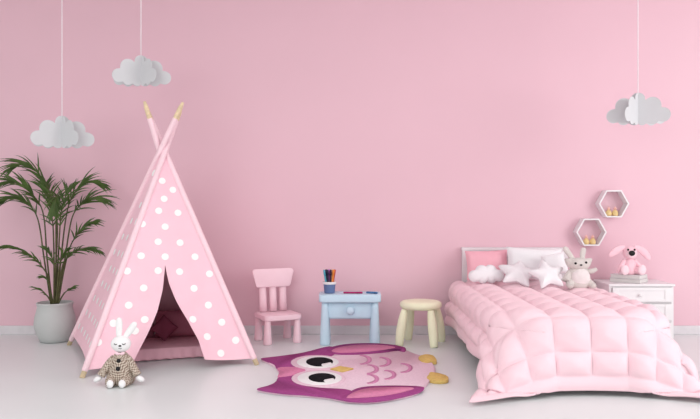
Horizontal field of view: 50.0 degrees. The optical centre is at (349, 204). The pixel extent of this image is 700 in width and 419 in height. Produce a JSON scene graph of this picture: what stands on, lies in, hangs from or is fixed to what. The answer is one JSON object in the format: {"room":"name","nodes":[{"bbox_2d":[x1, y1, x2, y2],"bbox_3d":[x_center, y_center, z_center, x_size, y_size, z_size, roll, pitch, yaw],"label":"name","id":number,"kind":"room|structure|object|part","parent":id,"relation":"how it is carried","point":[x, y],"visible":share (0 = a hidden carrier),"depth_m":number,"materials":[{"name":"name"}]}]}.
{"room":"children's room","nodes":[
{"label":"children's room","id":0,"kind":"room"},
{"bbox_2d":[0,0,699,325],"bbox_3d":[0.000,-0.380,6.550,12.000,3.000,0.100,0,0,0],"label":"wall","id":1,"kind":"structure","parent":0,"point":[371,142],"depth_m":6.50,"materials":[{"name":"paint"}]},
{"bbox_2d":[0,326,699,333],"bbox_3d":[0.000,1.082,6.492,12.000,0.076,0.016,0,0,0],"label":"baseboard","id":2,"kind":"structure","parent":1,"relation":"attached to","point":[3,329],"depth_m":6.48,"materials":[{"name":"paint"}]},
{"bbox_2d":[573,218,606,245],"bbox_3d":[2.059,0.233,6.444,0.260,0.232,0.105,0,0,0],"label":"shelf","id":3,"kind":"object","parent":1,"relation":"attached to","point":[579,224],"visible":0.98,"depth_m":6.41,"materials":[{"name":"white paint"}]},
{"bbox_2d":[583,235,588,243],"bbox_3d":[2.024,0.294,6.425,0.052,0.083,0.052,0,0,0],"label":"wooden figurine","id":4,"kind":"object","parent":3,"relation":"in","point":[586,240],"visible":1,"depth_m":6.41,"materials":[{"name":"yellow wood"}]},
{"bbox_2d":[590,235,595,243],"bbox_3d":[2.079,0.294,6.425,0.052,0.083,0.052,0,0,0],"label":"wooden figurine","id":5,"kind":"object","parent":3,"relation":"in","point":[592,240],"visible":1,"depth_m":6.41,"materials":[{"name":"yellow wood"}]},
{"bbox_2d":[595,190,628,216],"bbox_3d":[2.251,-0.010,6.444,0.260,0.232,0.105,0,0,0],"label":"shelf","id":6,"kind":"object","parent":1,"relation":"attached to","point":[620,192],"visible":0.98,"depth_m":6.41,"materials":[{"name":"white paint"}]},
{"bbox_2d":[606,206,611,215],"bbox_3d":[2.215,0.052,6.425,0.052,0.083,0.052,0,0,0],"label":"wooden figurine","id":7,"kind":"object","parent":6,"relation":"in","point":[608,212],"visible":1,"depth_m":6.41,"materials":[{"name":"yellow wood"}]},
{"bbox_2d":[612,207,617,215],"bbox_3d":[2.271,0.052,6.425,0.052,0.083,0.052,0,0,0],"label":"wooden figurine","id":8,"kind":"object","parent":6,"relation":"in","point":[614,212],"visible":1,"depth_m":6.41,"materials":[{"name":"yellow wood"}]},
{"bbox_2d":[0,334,699,418],"bbox_3d":[0.000,1.170,3.900,12.000,0.100,9.000,0,0,0],"label":"floor","id":9,"kind":"structure","parent":0,"point":[39,380],"depth_m":4.43,"materials":[{"name":"plastic"}]},
{"bbox_2d":[0,155,118,342],"bbox_3d":[-2.413,0.334,6.111,1.079,1.572,0.679,0,0,10],"label":"potted palm","id":10,"kind":"object","parent":9,"relation":"on","point":[55,318],"visible":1,"depth_m":6.08,"materials":[{"name":"plant"}]},
{"bbox_3d":[-2.628,0.311,6.112,0.386,1.009,0.029,0,0,-16],"label":"stem","id":11,"kind":"part","parent":10,"relation":"part of","materials":[{"name":"green plant"}]},
{"bbox_3d":[-2.627,0.373,6.066,0.403,0.880,0.040,0,0,-22],"label":"stem","id":12,"kind":"part","parent":10,"relation":"part of","materials":[{"name":"green plant"}]},
{"bbox_3d":[-2.610,0.573,6.048,0.401,0.478,0.048,0,0,-23],"label":"stem","id":13,"kind":"part","parent":10,"relation":"part of","materials":[{"name":"green plant"}]},
{"bbox_3d":[-2.455,0.697,6.103,0.022,0.231,0.100,0,0,38],"label":"stem","id":14,"kind":"part","parent":10,"relation":"part of","materials":[{"name":"green plant"}]},
{"bbox_3d":[-2.497,0.319,6.249,0.018,0.994,0.194,0,0,-41],"label":"stem","id":15,"kind":"part","parent":10,"relation":"part of","materials":[{"name":"green plant"}]},
{"bbox_3d":[-2.582,0.237,6.183,0.349,1.155,0.043,0,0,0],"label":"stem","id":16,"kind":"part","parent":10,"relation":"part of","materials":[{"name":"green plant"}]},
{"bbox_3d":[-2.407,0.585,6.079,0.031,0.450,0.118,0,0,-5],"label":"stem","id":17,"kind":"part","parent":10,"relation":"part of","materials":[{"name":"green plant"}]},
{"bbox_2d":[33,300,75,342],"bbox_3d":[-2.427,0.959,6.170,0.328,0.322,0.328,0,0,0],"label":"pot","id":18,"kind":"object","parent":10,"relation":"attached to","point":[54,320],"depth_m":6.05,"materials":[{"name":"ceramic"}]},
{"bbox_3d":[-2.362,0.369,6.021,0.028,0.889,0.317,0,0,-21],"label":"stem","id":19,"kind":"part","parent":10,"relation":"part of","materials":[{"name":"green plant"}]},
{"bbox_3d":[-2.344,0.584,6.063,0.173,0.450,0.021,0,0,44],"label":"stem","id":20,"kind":"part","parent":10,"relation":"part of","materials":[{"name":"green plant"}]},
{"bbox_3d":[-2.374,0.339,6.217,0.058,0.949,0.158,0,0,23],"label":"stem","id":21,"kind":"part","parent":10,"relation":"part of","materials":[{"name":"green plant"}]},
{"bbox_3d":[-2.265,0.308,6.228,0.327,1.013,0.028,0,0,-19],"label":"stem","id":22,"kind":"part","parent":10,"relation":"part of","materials":[{"name":"green plant"}]},
{"bbox_3d":[-2.235,0.470,6.093,0.340,0.684,0.026,0,0,15],"label":"stem","id":23,"kind":"part","parent":10,"relation":"part of","materials":[{"name":"green plant"}]},
{"bbox_3d":[-2.204,0.376,6.103,0.406,0.874,0.019,0,0,15],"label":"stem","id":24,"kind":"part","parent":10,"relation":"part of","materials":[{"name":"green plant"}]},
{"bbox_3d":[-2.212,0.577,6.054,0.409,0.468,0.045,0,0,18],"label":"stem","id":25,"kind":"part","parent":10,"relation":"part of","materials":[{"name":"green plant"}]},
{"bbox_2d":[93,317,143,387],"bbox_3d":[-1.427,0.911,4.656,0.243,0.414,0.236,0,0,38],"label":"doll","id":26,"kind":"object","parent":9,"relation":"on","point":[121,369],"visible":1,"depth_m":4.65,"materials":[{"name":"white fabric"}]},
{"bbox_3d":[-1.510,1.005,4.667,0.121,0.136,0.052,0,0,-29],"label":"arm","id":27,"kind":"part","parent":26,"relation":"part of"},
{"bbox_3d":[-1.475,1.083,4.622,0.069,0.072,0.098,0,0,-3],"label":"leg","id":28,"kind":"part","parent":26,"relation":"part of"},
{"bbox_3d":[-1.386,1.083,4.628,0.069,0.072,0.098,0,0,-3],"label":"leg","id":29,"kind":"part","parent":26,"relation":"part of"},
{"bbox_3d":[-1.356,1.005,4.676,0.121,0.136,0.052,0,0,22],"label":"arm","id":30,"kind":"part","parent":26,"relation":"part of"},
{"bbox_2d":[67,101,258,377],"bbox_3d":[-1.449,0.186,5.625,1.196,1.887,1.358,0,0,-24],"label":"tent","id":31,"kind":"object","parent":9,"relation":"on","point":[160,257],"visible":0.99,"depth_m":5.33,"materials":[{"name":"pink fabric"}]},
{"bbox_3d":[-1.697,0.346,5.556,0.581,1.410,1.192,0,0,-24],"label":"panel","id":32,"kind":"part","parent":31,"relation":"part of","materials":[{"name":"fabric"}]},
{"bbox_3d":[-1.585,0.346,5.873,1.110,1.410,0.597,0,0,-19],"label":"panel","id":33,"kind":"part","parent":31,"relation":"part of","materials":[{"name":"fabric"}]},
{"bbox_3d":[-1.199,0.364,5.253,1.051,1.432,0.750,0,0,0],"label":"panel","id":34,"kind":"part","parent":31,"relation":"part of","materials":[{"name":"fabric"}]},
{"bbox_2d":[134,336,203,360],"bbox_3d":[-1.473,1.075,5.699,0.940,0.081,0.669,0,0,-20],"label":"mattress","id":35,"kind":"object","parent":9,"relation":"on","point":[153,348],"visible":0.29,"depth_m":5.47,"materials":[{"name":"pink fabric"}]},
{"bbox_2d":[146,323,154,337],"bbox_3d":[-1.695,0.932,5.813,0.360,0.213,0.141,0,0,-26],"label":"cushion","id":36,"kind":"object","parent":35,"relation":"on","point":[151,334],"visible":0.08,"depth_m":5.83,"materials":[{"name":"pink fabric"}]},
{"bbox_2d":[150,315,177,340],"bbox_3d":[-1.418,0.939,5.725,0.211,0.206,0.080,0,0,-15],"label":"cushion","id":37,"kind":"object","parent":35,"relation":"on","point":[164,327],"visible":0.99,"depth_m":5.70,"materials":[{"name":"fabric"}]},
{"bbox_2d":[154,310,195,337],"bbox_3d":[-1.337,0.932,5.912,0.401,0.213,0.142,0,0,-15],"label":"cushion","id":38,"kind":"object","parent":35,"relation":"on","point":[176,317],"visible":0.39,"depth_m":5.86,"materials":[{"name":"pink fabric"}]},
{"bbox_2d":[252,268,301,345],"bbox_3d":[-0.594,0.826,6.165,0.363,0.589,0.306,0,0,-25],"label":"chair","id":39,"kind":"object","parent":9,"relation":"on","point":[281,278],"visible":1,"depth_m":6.22,"materials":[{"name":"pink plastic"}]},
{"bbox_3d":[-0.759,1.020,6.218,0.070,0.200,0.070,0,0,-25],"label":"leg","id":40,"kind":"part","parent":39,"relation":"part of","materials":[{"name":"pink plastic"}]},
{"bbox_3d":[-0.659,1.020,6.004,0.070,0.200,0.070,0,0,-25],"label":"leg","id":41,"kind":"part","parent":39,"relation":"part of","materials":[{"name":"pink plastic"}]},
{"bbox_3d":[-0.648,0.610,6.281,0.363,0.157,0.049,0,0,-25],"label":"backrest","id":42,"kind":"part","parent":39,"relation":"part of","materials":[{"name":"pink plastic"}]},
{"bbox_3d":[-0.594,0.908,6.165,0.318,0.040,0.300,0,0,-25],"label":"seat","id":43,"kind":"part","parent":39,"relation":"part of","materials":[{"name":"pink plastic"}]},
{"bbox_3d":[-0.529,1.020,6.326,0.070,0.200,0.070,0,0,-25],"label":"leg","id":44,"kind":"part","parent":39,"relation":"part of","materials":[{"name":"pink plastic"}]},
{"bbox_3d":[-0.429,1.020,6.112,0.070,0.200,0.070,0,0,-25],"label":"leg","id":45,"kind":"part","parent":39,"relation":"part of","materials":[{"name":"pink plastic"}]},
{"bbox_2d":[319,291,380,345],"bbox_3d":[0.000,0.918,6.098,0.496,0.404,0.270,0,0,0],"label":"table","id":46,"kind":"object","parent":9,"relation":"on","point":[337,305],"visible":0.95,"depth_m":5.99,"materials":[{"name":"blue plastic"}]},
{"bbox_3d":[-0.200,0.947,6.010,0.082,0.347,0.082,0,0,0],"label":"leg","id":47,"kind":"part","parent":46,"relation":"part of","materials":[{"name":"blue plastic"}]},
{"bbox_2d":[323,281,335,292],"bbox_3d":[-0.167,0.668,6.100,0.110,0.092,0.110,0,0,0],"label":"pencil cup","id":48,"kind":"object","parent":46,"relation":"on","point":[329,287],"visible":0.97,"depth_m":6.06,"materials":[{"name":"blue"}]},
{"bbox_3d":[0.000,0.845,6.015,0.350,0.122,0.014,0,0,0],"label":"drawer","id":49,"kind":"part","parent":46,"relation":"part of","materials":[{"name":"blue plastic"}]},
{"bbox_3d":[0.000,0.843,5.986,0.066,0.068,0.044,0,0,0],"label":"knob","id":50,"kind":"part","parent":46,"relation":"part of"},
{"bbox_2d":[343,292,362,293],"bbox_3d":[0.024,0.708,6.060,0.155,0.017,0.016,0,0,0],"label":"pen","id":51,"kind":"object","parent":46,"relation":"on","point":[343,292],"visible":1,"depth_m":6.05,"materials":[{"name":"pink plastic"}]},
{"bbox_3d":[0.200,0.947,6.010,0.082,0.347,0.082,0,0,0],"label":"leg","id":52,"kind":"part","parent":46,"relation":"part of","materials":[{"name":"blue plastic"}]},
{"bbox_2d":[257,343,448,403],"bbox_3d":[-0.006,1.105,5.085,1.268,0.027,1.772,0,0,0],"label":"rug","id":53,"kind":"object","parent":9,"relation":"on","point":[354,373],"visible":1,"depth_m":4.89,"materials":[{"name":"pink fabric"}]},
{"bbox_2d":[395,299,444,347],"bbox_3d":[0.572,0.949,6.065,0.346,0.354,0.346,0,0,19],"label":"stool","id":54,"kind":"object","parent":9,"relation":"on","point":[436,328],"visible":1,"depth_m":5.96,"materials":[{"name":"yellow plastic"}]},
{"bbox_3d":[0.412,0.979,5.987,0.103,0.295,0.075,0,0,-27],"label":"leg","id":55,"kind":"part","parent":54,"relation":"part of","materials":[{"name":"yellow plastic"}]},
{"bbox_3d":[0.494,0.979,6.225,0.075,0.295,0.103,0,0,-25],"label":"leg","id":56,"kind":"part","parent":54,"relation":"part of","materials":[{"name":"yellow plastic"}]},
{"bbox_3d":[0.572,0.806,6.065,0.340,0.068,0.340,0,0,19],"label":"seat","id":57,"kind":"part","parent":54,"relation":"part of","materials":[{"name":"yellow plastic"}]},
{"bbox_3d":[0.650,0.979,5.905,0.075,0.295,0.103,0,0,-25],"label":"leg","id":58,"kind":"part","parent":54,"relation":"part of","materials":[{"name":"yellow plastic"}]},
{"bbox_3d":[0.732,0.979,6.143,0.103,0.295,0.075,0,0,-27],"label":"leg","id":59,"kind":"part","parent":54,"relation":"part of","materials":[{"name":"yellow plastic"}]},
{"bbox_2d":[461,247,568,282],"bbox_3d":[1.419,0.742,5.509,0.919,0.754,1.958,0,0,0],"label":"bed","id":60,"kind":"object","parent":9,"relation":"on","point":[464,261],"visible":0.04,"depth_m":6.44,"materials":[{"name":"paint"}]},
{"bbox_2d":[444,278,699,402],"bbox_3d":[1.446,0.859,5.261,1.577,0.477,2.253,0,0,0],"label":"duvet","id":61,"kind":"object","parent":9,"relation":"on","point":[532,340],"visible":0.95,"depth_m":4.41,"materials":[{"name":"pink fabric"}]},
{"bbox_2d":[465,250,506,279],"bbox_3d":[1.152,0.503,6.300,0.365,0.253,0.128,0,0,-4],"label":"cushion","id":62,"kind":"object","parent":61,"relation":"on","point":[474,259],"visible":0.59,"depth_m":6.27,"materials":[{"name":"pink fabric"}]},
{"bbox_2d":[468,265,504,283],"bbox_3d":[1.106,0.560,6.080,0.295,0.148,0.104,0,0,-3],"label":"cushion","id":63,"kind":"object","parent":61,"relation":"on","point":[482,274],"visible":1,"depth_m":6.04,"materials":[{"name":"white fabric"}]},
{"bbox_2d":[498,260,532,286],"bbox_3d":[1.319,0.546,5.969,0.292,0.195,0.294,0,0,40],"label":"cushion","id":64,"kind":"object","parent":61,"relation":"on","point":[518,273],"visible":0.98,"depth_m":5.91,"materials":[{"name":"white fabric"}]},
{"bbox_2d":[507,247,561,279],"bbox_3d":[1.524,0.482,6.199,0.470,0.272,0.143,0,0,2],"label":"pillow","id":65,"kind":"object","parent":61,"relation":"on","point":[531,259],"visible":0.39,"depth_m":6.17,"materials":[{"name":"white fabric"}]},
{"bbox_2d":[528,260,563,288],"bbox_3d":[1.534,0.532,5.764,0.248,0.210,0.224,0,0,-35],"label":"cushion","id":66,"kind":"object","parent":61,"relation":"on","point":[546,274],"visible":1,"depth_m":5.73,"materials":[{"name":"white fabric"}]},
{"bbox_2d":[540,252,567,273],"bbox_3d":[1.649,0.478,6.040,0.219,0.200,0.109,0,0,3],"label":"cushion","id":67,"kind":"object","parent":61,"relation":"on","point":[554,260],"visible":0.59,"depth_m":6.01,"materials":[{"name":"white fabric"}]},
{"bbox_2d":[562,246,596,288],"bbox_3d":[1.750,0.476,5.732,0.279,0.317,0.162,0,0,-3],"label":"rabbit","id":68,"kind":"object","parent":61,"relation":"on","point":[578,275],"visible":1,"depth_m":5.69},
{"bbox_3d":[1.658,0.544,5.716,0.058,0.095,0.101,0,0,45],"label":"arm","id":69,"kind":"part","parent":68,"relation":"part of"},
{"bbox_3d":[1.671,0.597,5.691,0.068,0.074,0.094,0,0,32],"label":"leg","id":70,"kind":"part","parent":68,"relation":"part of","materials":[{"name":"white fabric"}]},
{"bbox_3d":[1.829,0.597,5.699,0.068,0.074,0.094,0,0,-38],"label":"leg","id":71,"kind":"part","parent":68,"relation":"part of","materials":[{"name":"white fabric"}]},
{"bbox_3d":[1.847,0.503,5.729,0.085,0.052,0.043,0,0,21],"label":"arm","id":72,"kind":"part","parent":68,"relation":"part of"},
{"bbox_2d":[593,279,674,339],"bbox_3d":[2.370,0.881,6.271,0.540,0.478,0.419,0,0,0],"label":"nightstand","id":73,"kind":"object","parent":9,"relation":"on","point":[659,294],"visible":0.4,"depth_m":6.09,"materials":[{"name":"white paint"}]},
{"bbox_2d":[609,278,647,283],"bbox_3d":[2.328,0.625,6.266,0.255,0.033,0.180,0,0,41],"label":"book","id":74,"kind":"object","parent":73,"relation":"on","point":[639,281],"visible":0.85,"depth_m":6.20,"materials":[{"name":"white paper"}]},
{"bbox_2d":[610,273,646,278],"bbox_3d":[2.329,0.592,6.266,0.245,0.031,0.175,0,0,41],"label":"book","id":75,"kind":"object","parent":74,"relation":"on","point":[614,275],"visible":0.84,"depth_m":6.21,"materials":[{"name":"white paper"}]},
{"bbox_2d":[608,245,649,274],"bbox_3d":[2.319,0.456,6.218,0.350,0.240,0.158,0,0,0],"label":"plush toy","id":76,"kind":"object","parent":75,"relation":"on","point":[628,266],"visible":1,"depth_m":6.21,"materials":[{"name":"pink fabric"}]},
{"bbox_3d":[2.254,0.509,6.228,0.099,0.114,0.038,0,0,-25],"label":"arm","id":77,"kind":"part","parent":76,"relation":"part of"},
{"bbox_3d":[2.370,0.730,6.093,0.478,0.115,0.019,0,0,0],"label":"drawer","id":78,"kind":"part","parent":73,"relation":"part of","materials":[{"name":"white paint"}]},
{"bbox_3d":[2.370,0.871,6.093,0.478,0.133,0.019,0,0,0],"label":"drawer","id":79,"kind":"part","parent":73,"relation":"part of","materials":[{"name":"white paint"}]},
{"bbox_3d":[0.000,-1.930,3.900,12.000,0.100,9.000,0,0,0],"label":"ceiling","id":80,"kind":"structure","parent":0,"visible":0},
{"bbox_2d":[30,116,93,147],"bbox_3d":[-2.148,-1.152,5.537,0.462,1.456,0.186,0,0,-2],"label":"cloud","id":81,"kind":"object","parent":80,"relation":"hanging from","point":[65,133],"visible":1,"depth_m":5.56,"materials":[{"name":"white paper"}]},
{"bbox_2d":[112,55,170,86],"bbox_3d":[-1.564,-1.383,5.540,0.440,0.993,0.177,0,0,3],"label":"cloud","id":82,"kind":"object","parent":80,"relation":"hanging from","point":[144,71],"visible":1,"depth_m":5.56,"materials":[{"name":"white paper"}]},
{"bbox_2d":[606,93,670,125],"bbox_3d":[2.155,-1.238,5.537,0.462,1.285,0.186,0,0,-5],"label":"cloud","id":83,"kind":"object","parent":80,"relation":"hanging from","point":[636,110],"visible":1,"depth_m":5.57,"materials":[{"name":"white paper"}]}
]}

